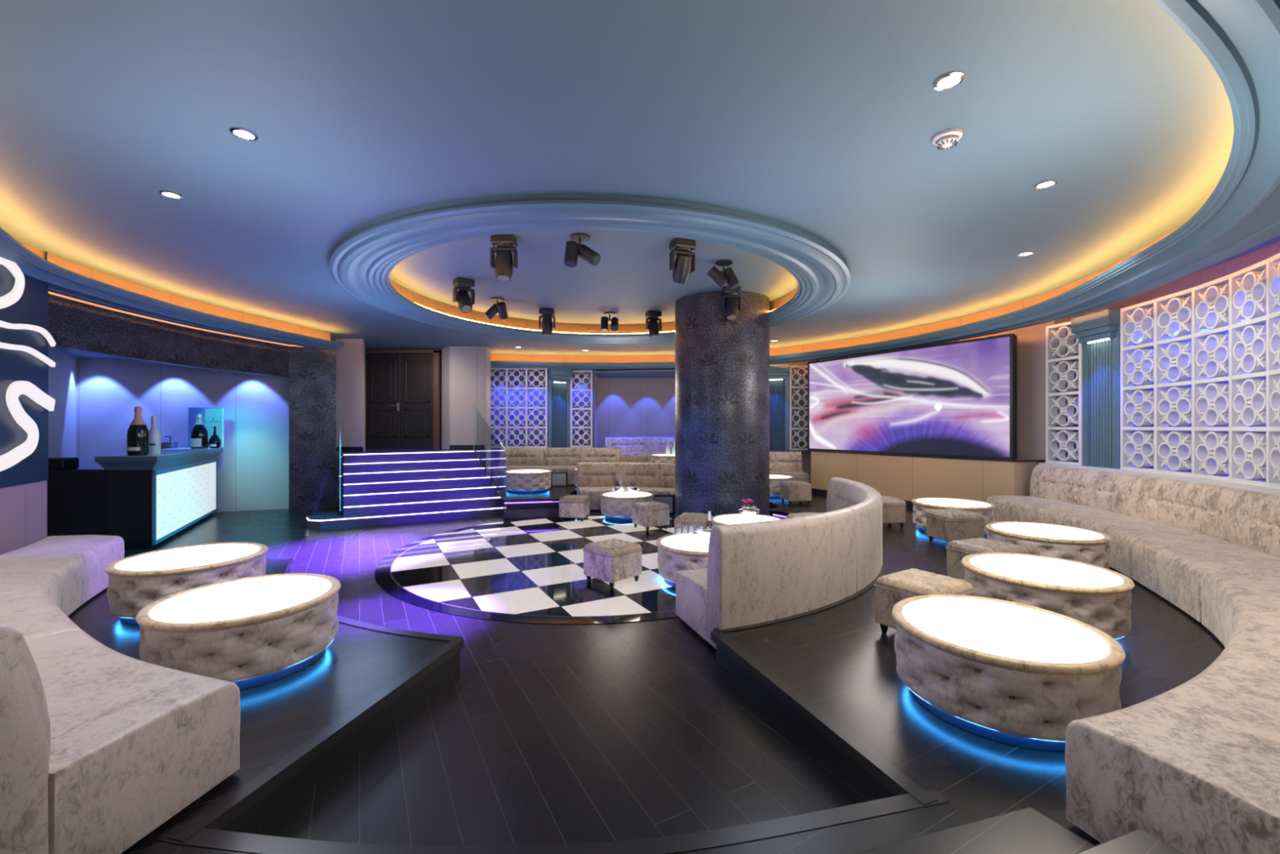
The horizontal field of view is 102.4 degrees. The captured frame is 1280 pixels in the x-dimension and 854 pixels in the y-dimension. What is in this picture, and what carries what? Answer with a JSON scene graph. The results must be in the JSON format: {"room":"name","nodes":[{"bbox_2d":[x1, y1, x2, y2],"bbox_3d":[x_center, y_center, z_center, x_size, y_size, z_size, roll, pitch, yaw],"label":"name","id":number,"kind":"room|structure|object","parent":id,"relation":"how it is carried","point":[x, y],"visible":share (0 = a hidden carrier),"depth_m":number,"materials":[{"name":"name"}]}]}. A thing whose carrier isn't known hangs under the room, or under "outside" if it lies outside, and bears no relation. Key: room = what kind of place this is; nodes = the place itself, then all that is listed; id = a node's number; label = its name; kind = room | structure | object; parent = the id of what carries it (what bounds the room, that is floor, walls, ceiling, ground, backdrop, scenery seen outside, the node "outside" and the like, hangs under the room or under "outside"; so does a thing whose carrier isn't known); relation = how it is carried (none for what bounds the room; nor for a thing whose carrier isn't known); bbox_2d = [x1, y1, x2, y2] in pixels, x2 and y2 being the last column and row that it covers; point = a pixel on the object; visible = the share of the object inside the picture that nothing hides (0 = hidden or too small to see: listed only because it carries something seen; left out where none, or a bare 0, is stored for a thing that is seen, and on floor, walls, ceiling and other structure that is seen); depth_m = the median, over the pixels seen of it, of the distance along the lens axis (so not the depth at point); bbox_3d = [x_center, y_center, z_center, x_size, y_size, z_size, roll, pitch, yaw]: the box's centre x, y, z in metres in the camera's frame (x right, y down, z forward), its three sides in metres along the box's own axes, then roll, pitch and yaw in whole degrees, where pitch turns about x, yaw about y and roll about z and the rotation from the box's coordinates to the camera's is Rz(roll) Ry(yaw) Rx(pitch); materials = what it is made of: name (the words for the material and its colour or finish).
{"room":"entertainment venue","nodes":[
{"label":"entertainment venue","id":0,"kind":"room"},
{"bbox_2d":[0,480,47,555],"bbox_3d":[-4.250,1.140,1.350,1.380,1.120,9.590,0,0,-19],"label":"wall","id":1,"kind":"structure","parent":0,"point":[24,507],"depth_m":5.22,"materials":[{"name":"fabric"}]},
{"bbox_2d":[0,264,48,488],"bbox_3d":[-4.220,-0.520,1.335,1.380,2.200,9.590,0,0,-19],"label":"wall","id":2,"kind":"structure","parent":0,"point":[32,308],"depth_m":5.23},
{"bbox_2d":[0,257,25,308],"bbox_3d":[-6.018,-1.340,4.875,0.030,0.564,0.582,0,0,-28],"label":"neon line","id":3,"kind":"object","parent":2,"relation":"attached to","point":[15,295],"visible":0.94,"depth_m":4.98,"materials":[{"name":"grey"}]},
{"bbox_2d":[0,380,55,471],"bbox_3d":[-6.157,-0.012,5.132,0.030,0.897,1.162,0,0,-28],"label":"neon line","id":4,"kind":"object","parent":2,"relation":"attached to","point":[15,388],"visible":1,"depth_m":5.12,"materials":[{"name":"grey"}]},
{"bbox_2d":[0,342,55,367],"bbox_3d":[-6.160,-0.734,5.137,0.030,0.155,1.157,0,0,-28],"label":"neon line","id":5,"kind":"object","parent":2,"relation":"attached to","point":[32,351],"visible":1,"depth_m":5.22,"materials":[{"name":"grey"}]},
{"bbox_2d":[0,320,56,346],"bbox_3d":[-6.162,-0.963,5.141,0.030,0.169,1.166,0,0,-28],"label":"neon line","id":6,"kind":"object","parent":2,"relation":"attached to","point":[44,332],"visible":1,"depth_m":5.26,"materials":[{"name":"grey"}]},
{"bbox_2d":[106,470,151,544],"bbox_3d":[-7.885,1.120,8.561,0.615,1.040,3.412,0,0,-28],"label":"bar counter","id":7,"kind":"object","parent":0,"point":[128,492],"depth_m":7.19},
{"bbox_2d":[48,346,288,511],"bbox_3d":[-8.730,0.200,8.365,3.460,3.000,4.930,0,0,0],"label":"wall","id":8,"kind":"structure","parent":0,"point":[96,399],"depth_m":10.08,"materials":[{"name":"blue paint"}]},
{"bbox_2d":[48,291,288,377],"bbox_3d":[-7.319,-1.325,8.181,0.458,0.650,4.320,0,0,2],"label":"wall","id":9,"kind":"structure","parent":0,"point":[73,325],"depth_m":7.78,"materials":[{"name":"stone"}]},
{"bbox_2d":[17,240,330,340],"bbox_3d":[-6.368,-1.780,7.235,0.807,0.280,6.369,0,0,-6],"label":"wall","id":10,"kind":"structure","parent":0,"point":[69,265],"depth_m":7.55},
{"bbox_2d":[0,227,344,350],"bbox_3d":[-6.309,-1.623,7.229,1.322,0.135,6.541,0,0,-6],"label":"trim","id":11,"kind":"structure","parent":10,"relation":"attached to","point":[61,280],"depth_m":6.55,"materials":[{"name":"paint"}]},
{"bbox_2d":[48,291,302,346],"bbox_3d":[-7.082,-1.633,8.438,0.615,0.025,4.756,0,0,9],"label":"light","id":12,"kind":"object","parent":10,"relation":"attached to","point":[49,292],"visible":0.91,"depth_m":7.82,"materials":[{"name":"orange"}]},
{"bbox_2d":[288,334,336,511],"bbox_3d":[-6.787,-0.110,10.671,0.815,3.620,0.350,0,0,-33],"label":"pier","id":13,"kind":"object","parent":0,"point":[312,371],"visible":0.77,"depth_m":10.52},
{"bbox_2d":[336,338,490,505],"bbox_3d":[-5.310,-0.110,12.400,3.571,3.620,1.776,0,0,-27],"label":"wall","id":14,"kind":"structure","parent":0,"point":[465,370],"depth_m":12.25,"materials":[{"name":"paint"}]},
{"bbox_2d":[364,349,441,448],"bbox_3d":[-5.830,-0.680,12.610,1.860,2.420,0.181,0,0,0],"label":"door","id":15,"kind":"structure","parent":14,"relation":"in","point":[403,387],"depth_m":12.60,"materials":[{"name":"brown wood"}]},
{"bbox_2d":[336,444,484,451],"bbox_3d":[-5.171,0.480,11.762,3.075,0.100,0.342,0,0,-24],"label":"baseboard","id":16,"kind":"structure","parent":14,"relation":"attached to","point":[451,446],"depth_m":12.24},
{"bbox_2d":[124,505,871,845],"bbox_3d":[-1.500,1.797,7.000,21.000,0.206,22.000,0,0,0],"label":"floor","id":17,"kind":"structure","parent":0,"point":[542,734],"depth_m":3.09,"materials":[{"name":"brown wood"}]},
{"bbox_2d":[47,447,222,547],"bbox_3d":[-8.250,1.052,8.343,1.663,1.296,3.694,0,0,-28],"label":"bar counter","id":18,"kind":"object","parent":17,"relation":"on","point":[146,500],"depth_m":7.22,"materials":[{"name":"black metal"}]},
{"bbox_2d":[48,457,78,469],"bbox_3d":[-8.350,0.519,7.370,0.400,0.158,0.220,0,0,0],"label":"box","id":19,"kind":"object","parent":18,"relation":"on","point":[54,463],"visible":0.76,"depth_m":7.28,"materials":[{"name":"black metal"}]},
{"bbox_2d":[126,405,149,455],"bbox_3d":[-7.170,0.052,7.349,0.230,0.703,0.231,0,0,0],"label":"bottle","id":20,"kind":"object","parent":18,"relation":"on","point":[138,434],"visible":0.99,"depth_m":7.29,"materials":[{"name":"black glass"}]},
{"bbox_2d":[148,415,160,453],"bbox_3d":[-7.290,0.117,7.720,0.150,0.572,0.151,0,0,0],"label":"bottle","id":21,"kind":"object","parent":18,"relation":"on","point":[154,433],"visible":0.88,"depth_m":7.69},
{"bbox_2d":[98,447,220,456],"bbox_3d":[-7.876,0.408,8.541,0.787,0.008,3.656,0,0,-28],"label":"countertop","id":22,"kind":"structure","parent":18,"relation":"on","point":[166,451],"depth_m":8.35,"materials":[{"name":"stone"}]},
{"bbox_2d":[190,413,208,448],"bbox_3d":[-8.240,0.082,9.619,0.250,0.643,0.252,0,0,0],"label":"bottle","id":23,"kind":"object","parent":18,"relation":"on","point":[199,433],"visible":1,"depth_m":9.54,"materials":[{"name":"black glass"}]},
{"bbox_2d":[188,407,223,448],"bbox_3d":[-8.459,0.013,10.032,0.560,0.780,0.026,0,0,-20],"label":"display board","id":24,"kind":"object","parent":18,"relation":"on","point":[211,416],"visible":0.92,"depth_m":10.04,"materials":[{"name":"plastic"}]},
{"bbox_2d":[204,408,222,446],"bbox_3d":[-8.341,0.013,10.066,0.285,0.740,0.004,0,0,-20],"label":"panel","id":25,"kind":"object","parent":24,"relation":"attached to","point":[213,417],"depth_m":10.07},
{"bbox_2d":[67,558,463,845],"bbox_3d":[-3.814,1.596,4.142,3.244,0.208,6.296,0,0,-41],"label":"platform","id":26,"kind":"object","parent":17,"relation":"on","point":[296,728],"visible":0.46,"depth_m":2.80,"materials":[{"name":"brown wood"}]},
{"bbox_2d":[0,534,240,853],"bbox_3d":[-3.900,1.023,3.173,5.450,0.910,1.368,0,0,40],"label":"curved sofa","id":27,"kind":"object","parent":26,"relation":"on","point":[100,745],"visible":0.98,"depth_m":1.92,"materials":[{"name":"fabric"}]},
{"bbox_2d":[104,542,267,625],"bbox_3d":[-3.740,1.283,4.300,1.024,0.426,1.024,0,0,33],"label":"coffee table","id":28,"kind":"object","parent":26,"relation":"on","point":[136,581],"visible":0.81,"depth_m":3.98,"materials":[{"name":"glass"}]},
{"bbox_2d":[135,573,340,690],"bbox_3d":[-2.500,1.283,3.280,1.024,0.426,1.024,0,0,34],"label":"coffee table","id":29,"kind":"object","parent":26,"relation":"on","point":[250,632],"visible":0.94,"depth_m":2.99,"materials":[{"name":"beige fabric"}]},
{"bbox_2d":[306,448,502,529],"bbox_3d":[-4.668,1.114,11.049,3.457,1.172,4.340,0,0,-20],"label":"staircase","id":30,"kind":"structure","parent":17,"relation":"on","point":[379,486],"depth_m":9.92,"materials":[{"name":"stone"}]},
{"bbox_2d":[490,478,577,519],"bbox_3d":[-0.750,1.532,11.617,6.700,0.336,4.366,0,0,0],"label":"platform","id":31,"kind":"object","parent":17,"relation":"on","point":[540,504],"visible":0.34,"depth_m":9.76,"materials":[{"name":"brown wood"}]},
{"bbox_2d":[502,469,551,493],"bbox_3d":[-2.400,1.153,11.000,1.024,0.426,1.024,0,0,6],"label":"coffee table","id":32,"kind":"object","parent":31,"relation":"on","point":[518,481],"visible":0.98,"depth_m":10.61,"materials":[{"name":"beige fabric"}]},
{"bbox_2d":[493,447,621,484],"bbox_3d":[-1.950,0.928,12.442,2.990,0.840,0.826,0,0,-3],"label":"curved sofa","id":33,"kind":"object","parent":31,"relation":"on","point":[553,459],"visible":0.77,"depth_m":12.62,"materials":[{"name":"beige fabric"}]},
{"bbox_2d":[558,494,590,521],"bbox_3d":[-1.201,1.480,9.449,0.474,0.427,0.474,0,0,8],"label":"stool","id":34,"kind":"object","parent":17,"relation":"on","point":[573,505],"visible":1,"depth_m":9.23,"materials":[{"name":"beige fabric"}]},
{"bbox_2d":[582,537,643,588],"bbox_3d":[-0.300,1.480,5.659,0.474,0.427,0.474,0,0,44],"label":"stool","id":35,"kind":"object","parent":17,"relation":"on","point":[612,560],"visible":1,"depth_m":5.51,"materials":[{"name":"beige fabric"}]},
{"bbox_2d":[583,537,641,556],"bbox_3d":[-0.300,1.308,5.660,0.453,0.082,0.453,0,0,44],"label":"cushion","id":36,"kind":"object","parent":35,"relation":"on","point":[613,547],"depth_m":5.54,"materials":[{"name":"beige fabric"}]},
{"bbox_2d":[577,462,675,510],"bbox_3d":[-0.110,1.217,10.688,2.614,0.910,0.994,0,0,8],"label":"curved sofa","id":37,"kind":"object","parent":17,"relation":"on","point":[593,478],"visible":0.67,"depth_m":10.95,"materials":[{"name":"beige fabric"}]},
{"bbox_2d":[600,490,654,520],"bbox_3d":[-0.240,1.479,9.720,1.024,0.426,1.024,0,0,-5],"label":"coffee table","id":38,"kind":"object","parent":17,"relation":"on","point":[614,507],"visible":0.7,"depth_m":9.31,"materials":[{"name":"beige fabric"}]},
{"bbox_2d":[631,501,670,531],"bbox_3d":[0.180,1.480,8.619,0.474,0.427,0.474,0,0,-32],"label":"stool","id":39,"kind":"object","parent":17,"relation":"on","point":[647,514],"visible":1,"depth_m":8.46,"materials":[{"name":"beige fabric"}]},
{"bbox_2d":[631,501,669,510],"bbox_3d":[0.180,1.308,8.620,0.453,0.082,0.453,0,0,-32],"label":"cushion","id":40,"kind":"object","parent":39,"relation":"on","point":[647,505],"depth_m":8.49,"materials":[{"name":"beige fabric"}]},
{"bbox_2d":[656,532,708,587],"bbox_3d":[0.690,1.479,5.700,1.024,0.426,1.024,0,0,-9],"label":"coffee table","id":41,"kind":"object","parent":17,"relation":"on","point":[677,552],"visible":0.43,"depth_m":5.42,"materials":[{"name":"beige fabric"}]},
{"bbox_2d":[693,524,713,545],"bbox_3d":[0.720,1.182,5.620,0.220,0.182,0.220,0,0,45],"label":"ice bucket","id":42,"kind":"object","parent":41,"relation":"on","point":[703,534],"visible":0.7,"depth_m":5.54,"materials":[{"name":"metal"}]},
{"bbox_2d":[673,512,712,533],"bbox_3d":[0.779,1.480,7.449,0.474,0.427,0.474,0,0,20],"label":"stool","id":43,"kind":"object","parent":17,"relation":"on","point":[686,522],"visible":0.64,"depth_m":7.27,"materials":[{"name":"beige fabric"}]},
{"bbox_2d":[674,512,712,524],"bbox_3d":[0.780,1.308,7.450,0.453,0.082,0.453,0,0,20],"label":"cushion","id":44,"kind":"object","parent":43,"relation":"on","point":[685,517],"depth_m":7.28,"materials":[{"name":"beige fabric"}]},
{"bbox_2d":[711,513,782,525],"bbox_3d":[1.470,1.479,7.050,1.024,0.426,1.024,0,0,43],"label":"coffee table","id":45,"kind":"object","parent":17,"relation":"on","point":[728,518],"visible":0.1,"depth_m":7.13,"materials":[{"name":"white glass"}]},
{"bbox_2d":[710,493,1225,845],"bbox_3d":[4.176,1.596,7.056,5.508,0.208,12.322,0,0,14],"label":"platform","id":46,"kind":"object","parent":17,"relation":"on","point":[829,672],"visible":0.38,"depth_m":2.98,"materials":[{"name":"brown wood"}]},
{"bbox_2d":[675,476,882,648],"bbox_3d":[1.855,1.207,5.688,1.463,0.930,4.556,0,0,32],"label":"curved sofa","id":47,"kind":"object","parent":46,"relation":"on","point":[756,572],"visible":0.92,"depth_m":4.13,"materials":[{"name":"fabric"}]},
{"bbox_2d":[769,474,794,497],"bbox_3d":[2.820,1.283,11.200,1.024,0.426,1.024,0,0,33],"label":"coffee table","id":48,"kind":"object","parent":46,"relation":"on","point":[775,479],"visible":0.18,"depth_m":10.73,"materials":[{"name":"beige fabric"}]},
{"bbox_2d":[769,451,808,482],"bbox_3d":[2.801,1.038,12.245,2.181,0.880,0.881,0,0,5],"label":"curved sofa","id":49,"kind":"object","parent":46,"relation":"on","point":[784,463],"visible":0.3,"depth_m":12.40,"materials":[{"name":"beige fabric"}]},
{"bbox_2d":[779,480,812,504],"bbox_3d":[3.059,1.282,10.119,0.474,0.427,0.474,0,0,-6],"label":"stool","id":50,"kind":"object","parent":46,"relation":"on","point":[790,491],"visible":1,"depth_m":9.90,"materials":[{"name":"beige fabric"}]},
{"bbox_2d":[881,495,906,527],"bbox_3d":[3.719,1.282,7.859,0.474,0.427,0.474,0,0,0],"label":"stool","id":51,"kind":"object","parent":46,"relation":"on","point":[894,509],"visible":0.42,"depth_m":7.63,"materials":[{"name":"beige fabric"}]},
{"bbox_2d":[873,568,975,633],"bbox_3d":[2.030,1.282,3.679,0.474,0.427,0.474,0,0,-32],"label":"stool","id":52,"kind":"object","parent":46,"relation":"on","point":[891,588],"visible":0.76,"depth_m":3.63,"materials":[{"name":"beige fabric"}]},
{"bbox_2d":[875,568,973,595],"bbox_3d":[2.030,1.110,3.680,0.453,0.082,0.453,0,0,-32],"label":"cushion","id":53,"kind":"object","parent":52,"relation":"on","point":[912,581],"depth_m":3.59,"materials":[{"name":"beige fabric"}]},
{"bbox_2d":[911,497,995,537],"bbox_3d":[4.450,1.283,7.330,1.024,0.426,1.024,0,0,-26],"label":"coffee table","id":54,"kind":"object","parent":46,"relation":"on","point":[921,505],"visible":0.55,"depth_m":7.20,"materials":[{"name":"beige fabric"}]},
{"bbox_2d":[924,508,985,542],"bbox_3d":[4.019,1.282,6.579,0.474,0.427,0.474,0,0,-8],"label":"stool","id":55,"kind":"object","parent":46,"relation":"on","point":[948,525],"visible":0.92,"depth_m":6.38,"materials":[{"name":"beige fabric"}]},
{"bbox_2d":[925,508,984,520],"bbox_3d":[4.020,1.110,6.580,0.453,0.082,0.453,0,0,-8],"label":"cushion","id":56,"kind":"object","parent":55,"relation":"on","point":[947,514],"depth_m":6.43,"materials":[{"name":"beige fabric"}]},
{"bbox_2d":[945,537,1028,580],"bbox_3d":[3.220,1.282,4.779,0.474,0.427,0.474,0,0,-20],"label":"stool","id":57,"kind":"object","parent":46,"relation":"on","point":[957,550],"visible":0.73,"depth_m":4.77,"materials":[{"name":"beige fabric"}]},
{"bbox_2d":[946,537,1028,554],"bbox_3d":[3.220,1.110,4.780,0.453,0.082,0.453,0,0,-20],"label":"cushion","id":58,"kind":"object","parent":57,"relation":"on","point":[975,545],"depth_m":4.71,"materials":[{"name":"beige fabric"}]},
{"bbox_2d":[891,594,1125,751],"bbox_3d":[1.940,1.283,2.800,1.024,0.426,1.024,0,0,-22],"label":"coffee table","id":59,"kind":"object","parent":46,"relation":"on","point":[1003,671],"visible":0.96,"depth_m":2.50,"materials":[{"name":"fabric"}]},
{"bbox_2d":[961,552,1134,640],"bbox_3d":[3.040,1.283,3.900,1.024,0.426,1.024,0,0,-9],"label":"coffee table","id":60,"kind":"object","parent":46,"relation":"on","point":[1098,597],"visible":0.73,"depth_m":3.60,"materials":[{"name":"glass"}]},
{"bbox_2d":[985,520,1111,568],"bbox_3d":[4.210,1.283,5.350,1.024,0.426,1.024,0,0,5],"label":"coffee table","id":61,"kind":"object","parent":46,"relation":"on","point":[1085,545],"visible":0.6,"depth_m":5.02,"materials":[{"name":"glass"}]},
{"bbox_2d":[986,464,1279,853],"bbox_3d":[4.409,1.033,4.330,2.224,0.890,8.328,0,0,32],"label":"curved sofa","id":62,"kind":"object","parent":46,"relation":"on","point":[1193,765],"visible":0.94,"depth_m":2.14,"materials":[{"name":"beige fabric"}]},
{"bbox_3d":[1.075,1.425,14.300,4.650,0.550,2.800,0,0,0],"label":"floor","id":63,"kind":"structure","parent":17,"relation":"on","visible":0},
{"bbox_2d":[604,436,675,462],"bbox_3d":[0.967,0.713,14.554,3.985,0.830,1.406,0,0,4],"label":"curved sofa","id":64,"kind":"object","parent":63,"relation":"on","point":[633,449],"visible":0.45,"depth_m":14.96,"materials":[{"name":"beige fabric"}]},
{"bbox_2d":[490,369,594,478],"bbox_3d":[-2.736,-0.110,14.423,2.946,3.620,0.188,0,0,-13],"label":"wall","id":65,"kind":"structure","parent":0,"point":[495,452],"depth_m":14.35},
{"bbox_2d":[490,368,547,448],"bbox_3d":[-3.305,-0.512,13.790,1.634,2.139,0.080,0,0,0],"label":"lattice screen","id":66,"kind":"object","parent":65,"relation":"attached to","point":[506,377],"visible":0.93,"depth_m":13.75,"materials":[{"name":"white paint"}]},
{"bbox_2d":[547,368,572,446],"bbox_3d":[-2.186,-0.532,14.004,0.654,2.135,0.270,0,0,-34],"label":"fluted pilaster","id":67,"kind":"object","parent":65,"relation":"attached to","point":[559,379],"visible":0.92,"depth_m":14.03,"materials":[{"name":"paint"}]},
{"bbox_2d":[570,370,592,447],"bbox_3d":[-1.620,-0.502,14.240,0.604,2.119,0.080,0,0,0],"label":"lattice screen","id":68,"kind":"object","parent":65,"relation":"attached to","point":[580,437],"visible":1,"depth_m":14.20,"materials":[{"name":"white paint"}]},
{"bbox_2d":[120,788,984,853],"bbox_3d":[-0.150,1.599,-0.635,6.900,0.203,5.529,0,0,0],"label":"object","id":69,"kind":"structure","parent":0,"point":[851,828],"depth_m":1.86,"materials":[{"name":"brown wood"}]},
{"bbox_2d":[853,806,1183,853],"bbox_3d":[-0.690,1.350,-0.583,4.620,0.300,4.833,0,0,0],"label":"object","id":70,"kind":"structure","parent":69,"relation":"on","point":[1026,830],"depth_m":1.67,"materials":[{"name":"brown wood"}]},
{"bbox_2d":[388,230,798,324],"bbox_3d":[-0.597,-2.145,7.670,6.040,0.030,6.040,0,0,0],"label":"ceiling","id":71,"kind":"structure","parent":0,"point":[632,277],"depth_m":7.32,"materials":[{"name":"paint"}]},
{"bbox_2d":[453,277,475,312],"bbox_3d":[-2.541,-1.886,7.436,0.290,0.485,0.307,0,0,-40],"label":"spotlight","id":72,"kind":"object","parent":71,"relation":"hanging from","point":[464,286],"visible":1,"depth_m":7.37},
{"bbox_2d":[484,297,507,319],"bbox_3d":[-2.384,-1.960,8.565,0.416,0.338,0.260,0,0,20],"label":"spotlight","id":73,"kind":"object","parent":71,"relation":"hanging from","point":[500,308],"visible":1,"depth_m":8.52,"materials":[{"name":"black metal"}]},
{"bbox_2d":[489,235,517,281],"bbox_3d":[-1.528,-1.888,5.774,0.290,0.483,0.222,0,0,0],"label":"spotlight","id":74,"kind":"object","parent":71,"relation":"hanging from","point":[504,246],"visible":1,"depth_m":5.71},
{"bbox_2d":[538,308,555,336],"bbox_3d":[-1.681,-1.890,9.315,0.290,0.477,0.206,0,0,0],"label":"spotlight","id":75,"kind":"object","parent":71,"relation":"hanging from","point":[547,314],"visible":1,"depth_m":9.24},
{"bbox_2d":[564,232,600,266],"bbox_3d":[-0.646,-1.960,5.759,0.408,0.339,0.237,0,0,-10],"label":"spotlight","id":76,"kind":"object","parent":71,"relation":"hanging from","point":[573,250],"visible":1,"depth_m":5.70,"materials":[{"name":"black metal"}]},
{"bbox_2d":[600,311,618,331],"bbox_3d":[-0.570,-1.959,9.645,0.334,0.340,0.268,0,0,0],"label":"spotlight","id":77,"kind":"object","parent":71,"relation":"hanging from","point":[604,320],"visible":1,"depth_m":9.59,"materials":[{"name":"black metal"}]},
{"bbox_2d":[645,310,662,337],"bbox_3d":[0.253,-1.886,9.508,0.290,0.485,0.238,0,0,-20],"label":"spotlight","id":78,"kind":"object","parent":71,"relation":"hanging from","point":[652,326],"visible":1,"depth_m":9.44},
{"bbox_2d":[669,237,695,284],"bbox_3d":[0.484,-1.885,5.909,0.290,0.488,0.276,0,0,-20],"label":"spotlight","id":79,"kind":"object","parent":71,"relation":"hanging from","point":[684,264],"visible":1,"depth_m":5.84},
{"bbox_2d":[706,259,739,289],"bbox_3d":[1.075,-1.958,6.646,0.433,0.341,0.220,0,0,-15],"label":"spotlight","id":80,"kind":"object","parent":71,"relation":"hanging from","point":[720,278],"visible":1,"depth_m":6.60,"materials":[{"name":"black metal"}]},
{"bbox_2d":[721,286,741,319],"bbox_3d":[1.395,-1.886,7.868,0.290,0.485,0.238,0,0,0],"label":"spotlight","id":81,"kind":"object","parent":71,"relation":"hanging from","point":[731,308],"visible":1,"depth_m":7.80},
{"bbox_2d":[389,278,798,333],"bbox_3d":[-0.597,-2.025,7.670,6.000,0.210,6.000,0,0,0],"label":"wall","id":82,"kind":"structure","parent":0,"point":[436,305],"depth_m":9.86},
{"bbox_2d":[328,194,850,342],"bbox_3d":[-0.597,-1.853,7.670,6.920,0.135,6.920,0,0,0],"label":"trim","id":83,"kind":"structure","parent":82,"relation":"attached to","point":[361,264],"depth_m":4.93,"materials":[{"name":"paint"}]},
{"bbox_2d":[594,369,675,377],"bbox_3d":[1.150,-1.500,14.450,4.800,0.040,2.300,0,0,0],"label":"ceiling","id":84,"kind":"structure","parent":0,"point":[636,373],"depth_m":14.46,"materials":[{"name":"paint"}]},
{"bbox_2d":[0,0,1279,360],"bbox_3d":[-1.500,-1.920,7.000,21.000,0.001,22.000,0,0,0],"label":"ceiling","id":85,"kind":"structure","parent":0,"point":[820,118],"depth_m":3.28,"materials":[{"name":"paint"}]},
{"bbox_2d":[229,126,257,140],"bbox_3d":[-2.590,-1.914,3.364,0.150,0.010,0.150,0,0,0],"label":"recessed light","id":86,"kind":"object","parent":85,"relation":"in","point":[240,132],"visible":1,"depth_m":3.35,"materials":[{"name":"metal"}]},
{"bbox_2d":[932,128,962,150],"bbox_3d":[2.026,-1.887,3.392,0.170,0.066,0.170,0,0,0],"label":"smoke detector","id":87,"kind":"object","parent":85,"relation":"attached to","point":[951,139],"visible":1,"depth_m":3.35,"materials":[{"name":"white plastic"}]},
{"bbox_2d":[933,71,964,90],"bbox_3d":[1.712,-1.914,2.851,0.150,0.010,0.150,0,0,0],"label":"recessed light","id":88,"kind":"object","parent":85,"relation":"in","point":[948,81],"visible":1,"depth_m":2.85,"materials":[{"name":"beige"}]},
{"bbox_2d":[594,360,816,483],"bbox_3d":[1.689,-0.110,14.591,6.303,3.620,1.846,0,0,21],"label":"wall","id":89,"kind":"structure","parent":0,"point":[624,407],"depth_m":15.67,"materials":[{"name":"paint"}]},
{"bbox_2d":[769,363,789,450],"bbox_3d":[3.468,-0.500,13.186,0.685,2.200,0.270,0,0,15],"label":"fluted pilaster","id":90,"kind":"object","parent":89,"relation":"attached to","point":[779,373],"visible":0.68,"depth_m":13.21,"materials":[{"name":"paint"}]},
{"bbox_2d":[789,365,807,449],"bbox_3d":[4.130,-0.485,13.140,0.624,2.154,0.080,0,0,0],"label":"lattice screen","id":91,"kind":"object","parent":89,"relation":"attached to","point":[791,376],"visible":0.83,"depth_m":13.11,"materials":[{"name":"white paint"}]},
{"bbox_2d":[673,290,769,525],"bbox_3d":[1.400,-0.215,8.820,1.642,3.830,1.642,0,0,0],"label":"column","id":92,"kind":"structure","parent":0,"point":[722,364],"depth_m":8.12,"materials":[{"name":"stone"}]},
{"bbox_2d":[490,223,1184,362],"bbox_3d":[0.082,-1.780,7.318,11.464,0.280,13.067,0,0,0],"label":"cove","id":93,"kind":"object","parent":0,"point":[1019,305],"visible":0.35,"depth_m":10.72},
{"bbox_2d":[490,0,1279,369],"bbox_3d":[0.112,-1.623,7.318,12.104,0.135,13.767,0,0,0],"label":"trim","id":94,"kind":"structure","parent":93,"relation":"attached to","point":[1240,39],"depth_m":3.78,"materials":[{"name":"paint"}]},
{"bbox_2d":[810,451,1044,502],"bbox_3d":[5.103,0.958,9.897,0.654,0.845,4.247,0,0,-34],"label":"wall","id":95,"kind":"structure","parent":0,"point":[908,478],"depth_m":9.33,"materials":[{"name":"wood"}]},
{"bbox_2d":[807,333,1017,460],"bbox_3d":[4.998,-0.480,10.091,0.215,2.024,4.215,0,0,-29],"label":"video screen","id":96,"kind":"object","parent":95,"relation":"on","point":[956,398],"visible":1,"depth_m":9.53,"materials":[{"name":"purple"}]},
{"bbox_2d":[809,449,1045,462],"bbox_3d":[4.970,0.537,9.773,0.582,0.025,4.284,0,0,-38],"label":"trim","id":97,"kind":"structure","parent":95,"relation":"attached to","point":[977,459],"depth_m":9.07,"materials":[{"name":"black metal"}]},
{"bbox_2d":[1010,320,1053,462],"bbox_3d":[6.510,-0.110,8.550,0.580,3.620,0.001,0,0,44],"label":"wall","id":98,"kind":"structure","parent":0,"point":[1031,340],"depth_m":8.54,"materials":[{"name":"paint"}]},
{"bbox_2d":[1053,240,1279,480],"bbox_3d":[4.733,-0.110,2.513,1.470,3.620,12.322,0,0,21],"label":"wall","id":99,"kind":"structure","parent":0,"point":[1202,277],"depth_m":6.54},
{"bbox_2d":[1039,462,1279,494],"bbox_3d":[6.068,0.595,5.770,0.859,0.050,5.016,0,0,17],"label":"trim","id":100,"kind":"structure","parent":99,"relation":"attached to","point":[1231,484],"depth_m":5.90,"materials":[{"name":"white paint"}]},
{"bbox_2d":[1045,321,1083,465],"bbox_3d":[6.535,-0.510,7.877,0.130,2.164,0.587,0,0,-6],"label":"lattice screen","id":101,"kind":"object","parent":100,"relation":"on","point":[1053,350],"visible":0.93,"depth_m":7.91,"materials":[{"name":"white paint"}]},
{"bbox_2d":[1071,308,1119,469],"bbox_3d":[6.470,-0.515,7.256,0.270,2.170,0.643,0,0,3],"label":"fluted pilaster","id":102,"kind":"object","parent":100,"relation":"on","point":[1099,332],"visible":0.89,"depth_m":7.24,"materials":[{"name":"paint"}]},
{"bbox_2d":[1120,253,1279,488],"bbox_3d":[6.086,-0.510,5.375,0.391,2.164,3.245,0,0,21],"label":"lattice screen","id":103,"kind":"object","parent":100,"relation":"on","point":[1252,292],"visible":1,"depth_m":5.70,"materials":[{"name":"white paint"}]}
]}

